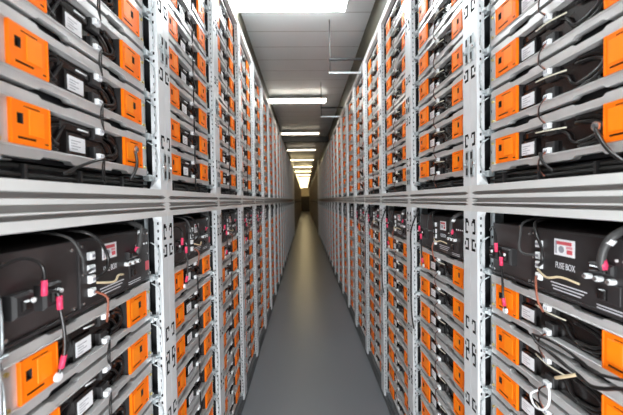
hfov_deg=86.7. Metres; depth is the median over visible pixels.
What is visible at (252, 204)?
rack
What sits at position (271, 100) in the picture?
diffuser
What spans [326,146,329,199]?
rack
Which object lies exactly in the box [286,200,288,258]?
rack
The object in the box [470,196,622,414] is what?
rack
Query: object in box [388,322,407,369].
module
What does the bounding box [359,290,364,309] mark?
module
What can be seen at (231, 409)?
module
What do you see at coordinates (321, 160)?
rack
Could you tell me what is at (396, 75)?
module
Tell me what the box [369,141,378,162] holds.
module
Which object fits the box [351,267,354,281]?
module
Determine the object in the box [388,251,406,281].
module
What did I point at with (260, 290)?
module
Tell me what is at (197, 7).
module
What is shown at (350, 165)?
module
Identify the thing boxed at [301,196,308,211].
door
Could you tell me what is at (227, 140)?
module
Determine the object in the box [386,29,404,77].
module
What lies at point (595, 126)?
power cable
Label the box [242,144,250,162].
module
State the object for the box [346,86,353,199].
rack
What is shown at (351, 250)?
module
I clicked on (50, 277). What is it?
box
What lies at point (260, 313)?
module
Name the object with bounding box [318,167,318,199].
rack
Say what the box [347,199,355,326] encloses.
rack
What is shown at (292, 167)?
rack
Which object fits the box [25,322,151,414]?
module
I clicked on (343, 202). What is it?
rack
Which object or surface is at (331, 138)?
rack
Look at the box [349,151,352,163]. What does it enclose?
module
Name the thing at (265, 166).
module
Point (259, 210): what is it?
box
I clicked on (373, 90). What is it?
module
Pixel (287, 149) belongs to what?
diffuser
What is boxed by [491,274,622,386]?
module
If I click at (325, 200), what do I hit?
rack
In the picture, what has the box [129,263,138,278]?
switch
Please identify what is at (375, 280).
module
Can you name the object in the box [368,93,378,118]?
module
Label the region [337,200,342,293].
rack
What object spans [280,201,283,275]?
rack
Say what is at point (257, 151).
module
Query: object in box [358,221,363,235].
module
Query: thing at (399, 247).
module
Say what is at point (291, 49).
ceiling
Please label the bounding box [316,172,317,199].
rack
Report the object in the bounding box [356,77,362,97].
module
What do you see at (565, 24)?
module
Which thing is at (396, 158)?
module
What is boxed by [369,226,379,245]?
module
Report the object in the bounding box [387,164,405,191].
module
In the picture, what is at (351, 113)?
module
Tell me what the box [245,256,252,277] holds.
module
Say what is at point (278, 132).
rack
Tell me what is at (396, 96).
module
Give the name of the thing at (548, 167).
power cable
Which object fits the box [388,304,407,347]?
module
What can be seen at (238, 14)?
trim
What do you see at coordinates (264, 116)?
module
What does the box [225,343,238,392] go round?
module
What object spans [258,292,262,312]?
module
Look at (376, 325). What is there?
module
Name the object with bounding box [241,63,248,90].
module
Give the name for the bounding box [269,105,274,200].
rack
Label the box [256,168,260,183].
module
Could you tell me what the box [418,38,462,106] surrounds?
module
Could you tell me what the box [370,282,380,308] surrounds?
module
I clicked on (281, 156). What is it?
rack
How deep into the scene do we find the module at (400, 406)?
2.27 m
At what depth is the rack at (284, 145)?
8.55 m
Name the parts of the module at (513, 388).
panel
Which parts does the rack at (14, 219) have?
post, mounting rail, rail, panel, mounting rail, post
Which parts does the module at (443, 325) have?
panel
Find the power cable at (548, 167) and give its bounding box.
[538,152,554,171]
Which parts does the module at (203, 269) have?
panel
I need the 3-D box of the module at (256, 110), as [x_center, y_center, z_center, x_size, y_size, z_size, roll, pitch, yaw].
[-0.805,-0.995,3.489,0.466,0.163,0.516,-1,1,-1]
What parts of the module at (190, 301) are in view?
panel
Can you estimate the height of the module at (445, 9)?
0.163 m
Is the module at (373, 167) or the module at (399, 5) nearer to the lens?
the module at (399, 5)
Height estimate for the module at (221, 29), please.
0.163 m
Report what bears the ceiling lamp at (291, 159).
hanging from the ceiling
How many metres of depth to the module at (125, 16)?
0.93 m
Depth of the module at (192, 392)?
1.50 m
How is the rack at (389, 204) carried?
on the floor
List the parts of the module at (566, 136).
panel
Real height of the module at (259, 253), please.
0.163 m
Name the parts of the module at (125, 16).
panel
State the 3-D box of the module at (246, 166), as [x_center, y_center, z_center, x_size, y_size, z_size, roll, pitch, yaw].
[-0.781,-0.314,2.824,0.466,0.163,0.516,-1,1,-1]
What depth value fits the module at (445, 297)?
1.49 m
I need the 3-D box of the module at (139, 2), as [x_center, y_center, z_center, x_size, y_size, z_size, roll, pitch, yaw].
[-0.747,-0.668,0.776,0.466,0.163,0.516,-1,1,-1]
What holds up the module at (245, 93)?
in the rack at (251, 196)
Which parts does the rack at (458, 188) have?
post, panel, mounting rail, rail, mounting rail, post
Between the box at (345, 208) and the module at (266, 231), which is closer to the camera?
the module at (266, 231)
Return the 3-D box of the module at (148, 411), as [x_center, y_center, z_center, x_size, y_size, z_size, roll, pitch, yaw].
[-0.726,0.723,0.808,0.466,0.163,0.516,-1,1,-1]
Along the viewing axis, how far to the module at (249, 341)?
2.89 m
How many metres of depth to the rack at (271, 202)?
5.18 m
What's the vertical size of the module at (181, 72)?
0.163 m
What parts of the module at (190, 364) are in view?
panel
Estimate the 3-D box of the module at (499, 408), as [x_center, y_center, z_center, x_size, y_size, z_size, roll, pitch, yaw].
[0.820,0.699,0.838,0.466,0.163,0.516,-1,1,-1]
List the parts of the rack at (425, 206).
post, mounting rail, rail, panel, mounting rail, post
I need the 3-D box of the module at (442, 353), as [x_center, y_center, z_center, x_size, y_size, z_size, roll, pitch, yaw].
[0.807,0.684,1.518,0.466,0.163,0.516,-1,1,-1]
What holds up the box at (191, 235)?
attached to the rack at (173, 208)
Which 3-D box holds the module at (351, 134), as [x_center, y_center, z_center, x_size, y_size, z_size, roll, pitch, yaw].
[0.644,-0.917,4.200,0.276,0.128,0.516,-1,1,-1]
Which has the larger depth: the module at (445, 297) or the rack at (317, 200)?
the rack at (317, 200)
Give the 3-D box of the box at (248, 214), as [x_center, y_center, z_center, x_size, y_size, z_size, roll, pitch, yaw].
[-0.757,0.145,2.829,0.462,0.298,0.528,-1,1,-1]
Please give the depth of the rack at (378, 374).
3.15 m
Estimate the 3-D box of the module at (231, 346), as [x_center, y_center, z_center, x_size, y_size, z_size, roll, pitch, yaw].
[-0.749,0.959,2.173,0.466,0.163,0.516,-1,1,-1]
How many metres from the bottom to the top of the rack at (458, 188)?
1.336 m
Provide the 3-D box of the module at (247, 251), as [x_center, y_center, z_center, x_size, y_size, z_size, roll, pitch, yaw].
[-0.771,0.410,2.841,0.466,0.163,0.516,-1,1,-1]
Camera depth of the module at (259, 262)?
3.63 m
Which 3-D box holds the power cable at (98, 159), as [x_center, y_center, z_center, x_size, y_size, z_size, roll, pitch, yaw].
[-0.504,-0.093,0.741,0.015,0.055,0.140,-1,1,-1]
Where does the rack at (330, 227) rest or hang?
on the floor
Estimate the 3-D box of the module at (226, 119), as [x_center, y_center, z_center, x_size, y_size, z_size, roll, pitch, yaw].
[-0.772,-0.565,2.139,0.466,0.163,0.516,-1,1,-1]
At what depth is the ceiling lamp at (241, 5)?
2.79 m
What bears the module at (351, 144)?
on the rack at (350, 96)
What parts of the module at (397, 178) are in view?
panel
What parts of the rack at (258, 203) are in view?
post, mounting rail, panel, rail, post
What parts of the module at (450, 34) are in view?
panel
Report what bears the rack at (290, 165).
on the rack at (290, 200)
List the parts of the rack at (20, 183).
mounting rail, rail, mounting rail, panel, post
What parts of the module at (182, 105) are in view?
panel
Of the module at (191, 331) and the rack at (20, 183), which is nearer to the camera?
the rack at (20, 183)
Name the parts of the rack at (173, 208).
post, rail, panel, mounting rail, post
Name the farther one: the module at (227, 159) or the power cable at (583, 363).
the module at (227, 159)
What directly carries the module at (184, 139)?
in the rack at (176, 192)
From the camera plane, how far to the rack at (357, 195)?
3.80 m
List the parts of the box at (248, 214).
panel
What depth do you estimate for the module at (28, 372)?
0.71 m
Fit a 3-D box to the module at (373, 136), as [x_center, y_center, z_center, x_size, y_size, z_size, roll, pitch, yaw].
[0.761,-0.604,2.849,0.466,0.163,0.516,-1,1,-1]
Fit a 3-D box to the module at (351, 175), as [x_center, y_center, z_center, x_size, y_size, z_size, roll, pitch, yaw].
[0.652,-0.384,4.212,0.276,0.128,0.516,-1,1,-1]
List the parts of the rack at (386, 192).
post, panel, rail, mounting rail, rail, post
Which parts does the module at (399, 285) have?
panel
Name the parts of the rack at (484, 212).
post, mounting rail, rail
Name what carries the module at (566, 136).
on the rack at (604, 177)
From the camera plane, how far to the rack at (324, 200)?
9.96 m
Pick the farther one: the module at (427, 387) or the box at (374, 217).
the box at (374, 217)
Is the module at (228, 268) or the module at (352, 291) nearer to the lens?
the module at (228, 268)
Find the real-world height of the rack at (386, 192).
1.336 m
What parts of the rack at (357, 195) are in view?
post, panel, mounting rail, rail, rail, post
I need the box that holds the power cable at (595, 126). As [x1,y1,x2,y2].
[591,121,622,163]
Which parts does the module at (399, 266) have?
panel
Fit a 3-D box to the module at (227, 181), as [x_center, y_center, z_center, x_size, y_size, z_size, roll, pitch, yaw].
[-0.766,-0.165,2.148,0.466,0.163,0.516,-1,1,-1]
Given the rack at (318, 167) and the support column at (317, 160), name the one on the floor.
the support column at (317, 160)
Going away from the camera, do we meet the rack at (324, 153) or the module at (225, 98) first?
the module at (225, 98)
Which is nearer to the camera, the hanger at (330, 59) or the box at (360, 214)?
the hanger at (330, 59)
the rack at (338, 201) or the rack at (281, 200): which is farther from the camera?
the rack at (281, 200)
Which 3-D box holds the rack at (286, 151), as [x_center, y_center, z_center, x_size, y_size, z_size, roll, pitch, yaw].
[-0.943,-0.856,8.932,0.560,1.336,0.678,-1,1,-1]
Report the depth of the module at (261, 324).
3.64 m
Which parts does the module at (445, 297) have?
panel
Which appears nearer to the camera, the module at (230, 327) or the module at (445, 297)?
the module at (445, 297)
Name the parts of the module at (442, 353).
panel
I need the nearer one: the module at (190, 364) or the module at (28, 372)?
the module at (28, 372)
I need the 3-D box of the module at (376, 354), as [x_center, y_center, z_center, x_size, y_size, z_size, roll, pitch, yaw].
[0.794,1.302,2.892,0.457,0.128,0.516,-1,1,-1]
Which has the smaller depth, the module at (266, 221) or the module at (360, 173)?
the module at (360, 173)
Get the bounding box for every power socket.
[125,250,138,259]
[448,232,456,237]
[588,261,616,276]
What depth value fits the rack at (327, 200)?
8.60 m
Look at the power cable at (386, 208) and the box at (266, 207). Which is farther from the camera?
the box at (266, 207)
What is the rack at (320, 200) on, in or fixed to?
on the floor
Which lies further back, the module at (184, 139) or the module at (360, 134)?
the module at (360, 134)
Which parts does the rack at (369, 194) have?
post, panel, mounting rail, rail, rail, post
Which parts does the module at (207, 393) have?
panel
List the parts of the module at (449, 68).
panel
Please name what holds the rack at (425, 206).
on the floor
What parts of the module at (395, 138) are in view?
panel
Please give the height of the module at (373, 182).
0.163 m
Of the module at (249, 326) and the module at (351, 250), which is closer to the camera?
the module at (249, 326)
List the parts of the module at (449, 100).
panel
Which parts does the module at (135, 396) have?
panel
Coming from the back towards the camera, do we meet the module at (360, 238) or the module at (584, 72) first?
the module at (360, 238)
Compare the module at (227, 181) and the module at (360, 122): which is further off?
the module at (360, 122)
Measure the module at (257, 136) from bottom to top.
0.163 m
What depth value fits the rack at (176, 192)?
1.73 m
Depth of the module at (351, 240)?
4.33 m
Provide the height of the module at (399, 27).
0.163 m
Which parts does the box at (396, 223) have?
panel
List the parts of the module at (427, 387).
panel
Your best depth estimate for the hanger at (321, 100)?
4.82 m
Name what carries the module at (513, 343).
in the rack at (484, 212)
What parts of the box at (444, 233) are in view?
panel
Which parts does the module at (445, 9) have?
panel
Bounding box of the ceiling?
[241,0,374,186]
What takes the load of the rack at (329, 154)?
on the rack at (330, 227)
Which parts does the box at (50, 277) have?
panel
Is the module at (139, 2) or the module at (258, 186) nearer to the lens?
the module at (139, 2)
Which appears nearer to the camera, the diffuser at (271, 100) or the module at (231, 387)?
the module at (231, 387)
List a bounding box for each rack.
[0,0,166,204]
[0,203,171,414]
[104,202,222,414]
[162,0,218,201]
[163,201,245,414]
[214,0,241,201]
[222,201,257,400]
[239,24,255,200]
[253,62,263,200]
[256,201,266,356]
[262,86,269,200]
[264,201,271,329]
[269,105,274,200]
[270,201,275,308]
[273,116,277,200]
[275,201,279,295]
[277,127,280,200]
[278,135,282,199]
[278,201,281,285]
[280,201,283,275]
[281,140,284,199]
[281,200,290,248]
[282,200,285,268]
[282,200,287,261]
[283,145,286,199]
[285,151,287,199]
[286,153,288,199]
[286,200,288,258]
[287,200,289,251]
[288,156,289,199]
[290,165,290,199]
[290,200,291,244]
[292,167,292,196]
[292,201,292,241]
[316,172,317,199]
[317,200,317,231]
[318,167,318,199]
[319,170,320,199]
[320,200,321,241]
[321,160,323,199]
[321,200,322,243]
[322,158,324,199]
[322,200,323,246]
[323,153,324,199]
[323,200,325,248]
[324,200,326,251]
[325,151,327,199]
[325,200,328,256]
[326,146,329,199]
[327,200,330,261]
[328,141,330,199]
[329,200,331,266]
[330,134,333,199]
[331,199,350,273]
[333,126,336,199]
[334,199,351,283]
[336,117,340,199]
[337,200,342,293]
[340,102,346,199]
[341,199,352,308]
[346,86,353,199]
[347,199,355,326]
[353,62,364,198]
[354,199,366,354]
[363,23,380,198]
[365,198,427,396]
[379,0,408,198]
[381,198,432,414]
[407,0,469,198]
[409,196,579,414]
[469,0,622,197]
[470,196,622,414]
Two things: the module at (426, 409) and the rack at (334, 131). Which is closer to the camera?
the module at (426, 409)
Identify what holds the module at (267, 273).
on the rack at (268, 314)
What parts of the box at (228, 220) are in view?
panel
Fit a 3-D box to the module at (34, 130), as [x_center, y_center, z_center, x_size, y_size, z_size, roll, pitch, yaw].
[-0.739,-0.135,0.788,0.466,0.163,0.516,-1,1,-1]
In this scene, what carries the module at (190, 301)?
in the rack at (173, 208)
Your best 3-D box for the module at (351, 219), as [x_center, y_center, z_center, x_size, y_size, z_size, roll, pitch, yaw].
[0.661,0.207,4.226,0.276,0.128,0.516,-1,1,-1]
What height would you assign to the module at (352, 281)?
0.128 m
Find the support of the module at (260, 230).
in the rack at (258, 203)
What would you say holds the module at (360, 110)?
on the rack at (357, 195)
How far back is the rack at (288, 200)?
9.94 m
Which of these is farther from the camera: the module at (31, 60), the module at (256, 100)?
the module at (256, 100)
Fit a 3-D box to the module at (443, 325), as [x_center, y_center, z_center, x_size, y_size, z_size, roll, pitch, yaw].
[0.805,0.550,1.515,0.466,0.163,0.516,-1,1,-1]
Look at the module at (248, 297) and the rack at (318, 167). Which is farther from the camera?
the rack at (318, 167)
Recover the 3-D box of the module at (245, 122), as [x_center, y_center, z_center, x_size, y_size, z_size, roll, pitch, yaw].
[-0.787,-0.714,2.815,0.466,0.163,0.516,-1,1,-1]
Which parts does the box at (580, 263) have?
panel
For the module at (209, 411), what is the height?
0.163 m
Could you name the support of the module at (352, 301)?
on the rack at (349, 202)
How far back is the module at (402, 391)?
2.21 m
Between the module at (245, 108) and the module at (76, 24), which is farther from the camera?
the module at (245, 108)
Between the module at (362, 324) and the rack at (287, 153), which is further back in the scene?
the rack at (287, 153)
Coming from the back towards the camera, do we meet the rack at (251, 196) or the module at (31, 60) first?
the rack at (251, 196)
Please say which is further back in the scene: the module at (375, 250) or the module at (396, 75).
the module at (375, 250)
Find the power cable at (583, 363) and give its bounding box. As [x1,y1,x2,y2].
[533,333,622,381]
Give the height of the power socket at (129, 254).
0.022 m
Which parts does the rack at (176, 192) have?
post, rail, mounting rail, panel, post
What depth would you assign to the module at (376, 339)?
2.90 m
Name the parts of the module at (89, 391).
panel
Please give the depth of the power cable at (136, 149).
0.95 m
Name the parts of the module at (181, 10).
panel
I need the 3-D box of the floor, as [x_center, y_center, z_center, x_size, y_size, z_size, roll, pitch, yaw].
[-0.306,1.135,20.229,3.050,0.100,48.800,-1,1,-1]
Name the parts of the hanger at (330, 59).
rod, arm, arm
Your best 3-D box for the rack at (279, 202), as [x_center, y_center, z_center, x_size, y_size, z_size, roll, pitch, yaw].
[-0.867,0.642,6.246,0.560,1.538,0.678,-1,1,-1]
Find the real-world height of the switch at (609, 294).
0.038 m
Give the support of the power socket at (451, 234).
attached to the box at (444, 233)
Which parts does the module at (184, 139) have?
panel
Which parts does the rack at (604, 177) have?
post, panel, mounting rail, rail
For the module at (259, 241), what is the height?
0.163 m
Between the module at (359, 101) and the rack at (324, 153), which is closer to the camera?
the module at (359, 101)
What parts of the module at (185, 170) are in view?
panel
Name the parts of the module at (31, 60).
panel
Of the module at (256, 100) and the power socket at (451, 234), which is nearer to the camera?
the power socket at (451, 234)
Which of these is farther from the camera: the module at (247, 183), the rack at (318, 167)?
the rack at (318, 167)
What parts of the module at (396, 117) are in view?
panel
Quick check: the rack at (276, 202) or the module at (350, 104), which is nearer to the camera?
the module at (350, 104)
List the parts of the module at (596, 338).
panel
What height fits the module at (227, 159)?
0.163 m
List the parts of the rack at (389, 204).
post, mounting rail, rail, rail, panel, post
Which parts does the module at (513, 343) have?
panel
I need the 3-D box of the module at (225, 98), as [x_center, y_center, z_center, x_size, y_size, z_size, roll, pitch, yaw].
[-0.774,-0.698,2.136,0.466,0.163,0.516,-1,1,-1]
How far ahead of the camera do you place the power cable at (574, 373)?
0.72 m
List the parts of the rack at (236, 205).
post, rail, panel, mounting rail, rail, post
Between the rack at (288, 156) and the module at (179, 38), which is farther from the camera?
the rack at (288, 156)
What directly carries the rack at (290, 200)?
on the floor
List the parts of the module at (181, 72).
panel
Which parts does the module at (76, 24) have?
panel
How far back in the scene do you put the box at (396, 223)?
2.19 m
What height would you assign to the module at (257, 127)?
0.163 m
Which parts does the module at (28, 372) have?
panel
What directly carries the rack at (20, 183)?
on the rack at (14, 219)
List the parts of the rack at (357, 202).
post, mounting rail, rail, panel, rail, post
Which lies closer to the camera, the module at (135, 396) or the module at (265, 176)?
the module at (135, 396)
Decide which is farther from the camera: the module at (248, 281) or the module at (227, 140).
the module at (248, 281)
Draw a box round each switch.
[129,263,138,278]
[203,237,206,245]
[451,241,457,251]
[597,282,621,307]
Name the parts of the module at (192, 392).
panel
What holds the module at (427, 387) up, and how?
in the rack at (425, 206)
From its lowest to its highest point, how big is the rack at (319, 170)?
1.336 m
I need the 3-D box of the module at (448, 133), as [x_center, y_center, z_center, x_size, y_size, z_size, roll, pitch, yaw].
[0.792,-0.307,1.496,0.466,0.163,0.516,-1,1,-1]
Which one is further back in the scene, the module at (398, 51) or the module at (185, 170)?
the module at (398, 51)
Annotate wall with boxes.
[301,187,308,195]
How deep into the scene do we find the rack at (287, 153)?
9.91 m
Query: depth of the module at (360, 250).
3.64 m
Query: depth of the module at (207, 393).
1.62 m
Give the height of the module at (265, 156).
0.128 m
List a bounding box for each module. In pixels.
[0,0,144,91]
[0,1,145,133]
[0,80,146,183]
[0,281,150,414]
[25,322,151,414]
[86,0,143,48]
[99,363,152,414]
[134,0,142,5]
[142,404,152,414]
[168,0,205,56]
[168,6,206,82]
[169,42,206,108]
[170,77,207,133]
[170,112,207,161]
[171,148,208,190]
[174,249,210,298]
[175,274,211,332]
[176,299,211,366]
[177,324,212,400]
[178,349,212,414]
[186,0,205,30]
[189,374,213,414]
[205,399,213,414]
[217,0,232,41]
[217,10,232,60]
[217,32,233,78]
[218,56,233,97]
[218,77,234,115]
[219,101,234,134]
[219,122,234,152]
[220,145,235,173]
[220,167,235,193]
[222,235,236,262]
[222,254,237,283]
[223,272,237,306]
[223,290,237,326]
[224,308,238,349]
[224,326,238,371]
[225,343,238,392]
[225,362,239,414]
[226,379,239,414]
[240,45,248,76]
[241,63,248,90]
[241,79,249,105]
[241,94,249,119]
[242,112,249,134]
[242,128,249,148]
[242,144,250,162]
[243,160,250,179]
[243,176,250,194]
[244,228,251,247]
[244,242,251,260]
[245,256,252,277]
[245,270,252,293]
[245,284,252,309]
[245,298,252,324]
[246,313,253,340]
[246,326,253,357]
[246,340,253,371]
[254,78,258,98]
[254,91,258,110]
[255,105,259,121]
[255,117,259,134]
[255,130,259,146]
[255,142,259,157]
[255,155,259,170]
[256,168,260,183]
[256,181,260,195]
[257,223,261,238]
[257,234,261,250]
[257,246,261,261]
[257,258,261,274]
[258,269,261,287]
[258,281,262,300]
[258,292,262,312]
[258,304,262,323]
[259,315,262,336]
[263,100,265,114]
[263,110,265,123]
[264,153,266,164]
[264,163,266,174]
[264,174,266,184]
[265,219,267,229]
[265,229,267,239]
[266,259,268,271]
[266,268,268,281]
[266,278,268,292]
[349,99,352,112]
[349,108,352,123]
[349,119,352,133]
[349,130,352,143]
[349,140,352,153]
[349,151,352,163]
[349,162,352,173]
[349,173,352,182]
[350,183,353,192]
[350,218,353,228]
[350,228,353,238]
[350,238,353,249]
[350,247,353,259]
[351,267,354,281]
[351,277,354,291]
[351,287,354,301]
[351,296,354,312]
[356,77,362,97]
[356,89,362,109]
[357,102,362,121]
[357,115,362,133]
[357,128,362,144]
[357,141,362,156]
[357,154,362,169]
[357,167,363,182]
[357,180,363,194]
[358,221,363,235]
[358,233,363,247]
[358,244,363,261]
[358,256,364,273]
[358,267,364,285]
[359,279,364,297]
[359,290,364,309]
[359,302,364,322]
[359,313,364,334]
[368,42,377,75]
[368,59,377,90]
[368,76,377,104]
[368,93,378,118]
[368,108,378,132]
[368,124,378,147]
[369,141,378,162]
[369,158,378,177]
[369,175,378,192]
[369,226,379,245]
[370,240,379,260]
[370,254,379,275]
[370,268,379,290]
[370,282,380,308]
[370,296,380,324]
[370,310,380,340]
[371,324,380,355]
[371,338,380,370]
[385,0,404,40]
[386,6,404,59]
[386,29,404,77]
[386,52,404,95]
[386,75,405,114]
[386,97,405,132]
[386,119,405,150]
[387,142,405,170]
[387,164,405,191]
[388,233,406,259]
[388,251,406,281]
[388,269,406,303]
[388,287,406,324]
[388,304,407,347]
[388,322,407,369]
[389,340,407,390]
[389,358,407,411]
[389,375,407,414]
[417,0,438,29]
[418,0,462,55]
[418,2,462,80]
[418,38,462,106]
[418,74,462,131]
[418,109,462,157]
[419,144,463,187]
[419,245,463,293]
[419,270,463,327]
[420,295,463,361]
[420,320,463,395]
[420,344,464,414]
[420,369,453,414]
[420,393,434,414]
[490,0,553,46]
[491,0,498,4]
[491,0,622,88]
[491,16,622,129]
[491,87,622,177]
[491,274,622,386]
[491,314,622,414]
[491,355,569,414]
[492,394,516,414]
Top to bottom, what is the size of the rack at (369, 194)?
1.336 m
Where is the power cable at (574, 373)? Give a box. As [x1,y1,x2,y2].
[531,333,622,391]
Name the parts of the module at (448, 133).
panel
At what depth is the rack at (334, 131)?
6.53 m
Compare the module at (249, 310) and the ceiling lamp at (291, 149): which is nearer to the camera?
the module at (249, 310)
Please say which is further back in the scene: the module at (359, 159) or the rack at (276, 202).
the rack at (276, 202)
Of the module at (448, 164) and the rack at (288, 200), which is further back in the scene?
the rack at (288, 200)
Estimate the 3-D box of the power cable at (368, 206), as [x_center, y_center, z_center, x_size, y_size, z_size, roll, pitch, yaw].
[0.523,0.303,3.127,0.018,0.638,0.066,-2,2,-31]
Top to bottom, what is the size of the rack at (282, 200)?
1.538 m
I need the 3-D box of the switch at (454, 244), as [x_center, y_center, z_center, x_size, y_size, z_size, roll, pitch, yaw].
[0.579,0.158,1.340,0.009,0.038,0.051,-1,1,-1]
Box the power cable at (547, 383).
[530,381,550,410]
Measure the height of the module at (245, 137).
0.163 m
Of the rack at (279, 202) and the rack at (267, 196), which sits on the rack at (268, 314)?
the rack at (267, 196)
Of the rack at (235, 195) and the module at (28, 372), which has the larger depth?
the rack at (235, 195)
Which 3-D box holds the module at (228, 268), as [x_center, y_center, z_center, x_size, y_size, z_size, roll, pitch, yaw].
[-0.757,0.425,2.161,0.466,0.163,0.516,-1,1,-1]
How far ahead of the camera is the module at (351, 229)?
4.35 m
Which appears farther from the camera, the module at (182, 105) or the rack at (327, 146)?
the rack at (327, 146)
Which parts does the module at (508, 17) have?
panel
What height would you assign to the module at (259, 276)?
0.163 m
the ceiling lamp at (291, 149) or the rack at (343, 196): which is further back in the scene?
the ceiling lamp at (291, 149)
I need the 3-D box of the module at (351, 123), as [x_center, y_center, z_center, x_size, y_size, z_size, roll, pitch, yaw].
[0.642,-1.050,4.197,0.276,0.128,0.516,-1,1,-1]
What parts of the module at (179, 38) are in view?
panel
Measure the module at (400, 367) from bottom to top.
0.163 m
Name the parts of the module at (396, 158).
panel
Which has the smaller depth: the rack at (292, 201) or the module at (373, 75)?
the module at (373, 75)
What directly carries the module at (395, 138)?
on the rack at (386, 192)
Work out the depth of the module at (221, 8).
2.16 m
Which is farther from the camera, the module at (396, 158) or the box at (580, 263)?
the module at (396, 158)
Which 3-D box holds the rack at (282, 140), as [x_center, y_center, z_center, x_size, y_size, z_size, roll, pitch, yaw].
[-0.916,-0.826,7.572,0.560,1.336,0.678,-1,1,-1]
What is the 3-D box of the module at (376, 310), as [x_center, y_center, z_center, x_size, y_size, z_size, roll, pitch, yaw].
[0.783,0.920,2.883,0.466,0.163,0.516,-1,1,-1]
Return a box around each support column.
[292,161,294,235]
[317,160,318,235]
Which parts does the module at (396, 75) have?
panel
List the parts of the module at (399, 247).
panel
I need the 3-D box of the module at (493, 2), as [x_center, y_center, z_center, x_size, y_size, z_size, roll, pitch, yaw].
[0.800,-0.692,0.807,0.466,0.163,0.516,-1,1,-1]
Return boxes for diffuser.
[270,99,325,102]
[287,149,314,150]
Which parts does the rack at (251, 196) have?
post, rail, rail, panel, mounting rail, post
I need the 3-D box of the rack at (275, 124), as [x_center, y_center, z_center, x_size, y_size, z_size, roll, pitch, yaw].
[-0.875,-0.780,5.533,0.560,1.336,0.678,-1,1,-1]
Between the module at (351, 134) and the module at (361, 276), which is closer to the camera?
the module at (361, 276)
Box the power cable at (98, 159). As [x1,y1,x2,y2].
[61,158,105,175]
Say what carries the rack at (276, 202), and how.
on the floor
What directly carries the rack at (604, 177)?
on the rack at (484, 212)
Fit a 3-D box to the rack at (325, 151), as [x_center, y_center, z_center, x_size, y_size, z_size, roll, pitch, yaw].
[0.669,-0.881,8.963,0.560,1.336,0.678,-1,1,-1]
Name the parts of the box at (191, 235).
panel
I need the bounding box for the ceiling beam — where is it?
[282,133,328,142]
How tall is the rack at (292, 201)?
1.538 m
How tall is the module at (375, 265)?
0.163 m
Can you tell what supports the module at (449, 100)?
on the rack at (458, 188)
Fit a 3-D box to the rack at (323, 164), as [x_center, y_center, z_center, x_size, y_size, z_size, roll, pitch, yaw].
[0.642,-0.911,10.323,0.560,1.336,0.678,-1,1,-1]
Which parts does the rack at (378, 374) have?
post, mounting rail, rail, panel, rail, post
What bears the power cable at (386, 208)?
attached to the rack at (389, 204)
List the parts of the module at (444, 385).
panel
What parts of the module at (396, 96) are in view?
panel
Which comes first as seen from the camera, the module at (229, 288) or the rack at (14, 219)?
the rack at (14, 219)
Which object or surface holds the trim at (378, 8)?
attached to the wall
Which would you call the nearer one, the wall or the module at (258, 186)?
the module at (258, 186)
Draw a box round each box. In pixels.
[0,220,148,381]
[173,212,209,287]
[221,209,237,257]
[243,207,252,243]
[256,206,261,234]
[265,205,268,219]
[343,204,346,215]
[349,204,353,218]
[356,204,363,229]
[368,205,379,236]
[385,207,406,247]
[417,209,463,266]
[489,216,622,321]
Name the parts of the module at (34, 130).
panel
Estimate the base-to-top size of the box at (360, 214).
0.298 m
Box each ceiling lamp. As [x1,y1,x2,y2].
[234,0,347,11]
[269,97,326,102]
[281,131,319,134]
[287,148,315,150]
[291,159,313,160]
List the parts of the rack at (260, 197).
post, rail, panel, rail, mounting rail, post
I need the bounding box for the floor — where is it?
[241,211,389,414]
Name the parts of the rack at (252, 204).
post, rail, panel, mounting rail, rail, post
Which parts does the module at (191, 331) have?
panel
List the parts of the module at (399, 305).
panel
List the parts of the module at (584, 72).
panel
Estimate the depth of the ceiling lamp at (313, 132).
8.15 m
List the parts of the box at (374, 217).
panel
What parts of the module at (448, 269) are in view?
panel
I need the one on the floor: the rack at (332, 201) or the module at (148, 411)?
the rack at (332, 201)
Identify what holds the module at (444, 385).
in the rack at (425, 206)
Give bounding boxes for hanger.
[321,100,342,116]
[329,19,363,73]
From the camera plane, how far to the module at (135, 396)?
0.96 m
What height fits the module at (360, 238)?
0.163 m
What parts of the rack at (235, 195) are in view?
post, rail, rail, panel, mounting rail, post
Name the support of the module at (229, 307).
in the rack at (236, 205)
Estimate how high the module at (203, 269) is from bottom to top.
0.163 m
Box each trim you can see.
[231,0,299,185]
[309,0,387,188]
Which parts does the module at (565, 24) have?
panel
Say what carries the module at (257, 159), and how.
in the rack at (260, 197)
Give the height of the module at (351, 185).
0.128 m
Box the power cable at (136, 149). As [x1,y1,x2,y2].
[129,146,138,180]
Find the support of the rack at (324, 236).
on the floor
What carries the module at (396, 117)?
on the rack at (386, 192)
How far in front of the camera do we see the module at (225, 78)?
2.15 m
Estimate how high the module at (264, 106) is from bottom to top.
0.128 m
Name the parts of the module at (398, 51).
panel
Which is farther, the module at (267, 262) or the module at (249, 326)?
the module at (267, 262)
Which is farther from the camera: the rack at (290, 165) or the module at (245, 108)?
the rack at (290, 165)
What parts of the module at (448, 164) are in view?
panel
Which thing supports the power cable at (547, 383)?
attached to the module at (513, 343)
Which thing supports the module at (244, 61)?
on the rack at (251, 196)
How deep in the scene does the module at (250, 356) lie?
2.93 m
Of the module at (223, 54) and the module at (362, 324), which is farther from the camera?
the module at (362, 324)
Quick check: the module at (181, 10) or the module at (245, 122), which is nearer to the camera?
the module at (181, 10)
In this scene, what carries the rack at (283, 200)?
on the floor
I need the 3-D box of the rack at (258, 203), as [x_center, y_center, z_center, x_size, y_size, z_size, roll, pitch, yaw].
[-0.813,0.703,3.527,0.560,1.538,0.678,-1,1,-1]
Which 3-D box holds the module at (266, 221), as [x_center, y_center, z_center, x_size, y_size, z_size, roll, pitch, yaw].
[-0.715,0.228,4.199,0.276,0.128,0.516,-1,1,-1]

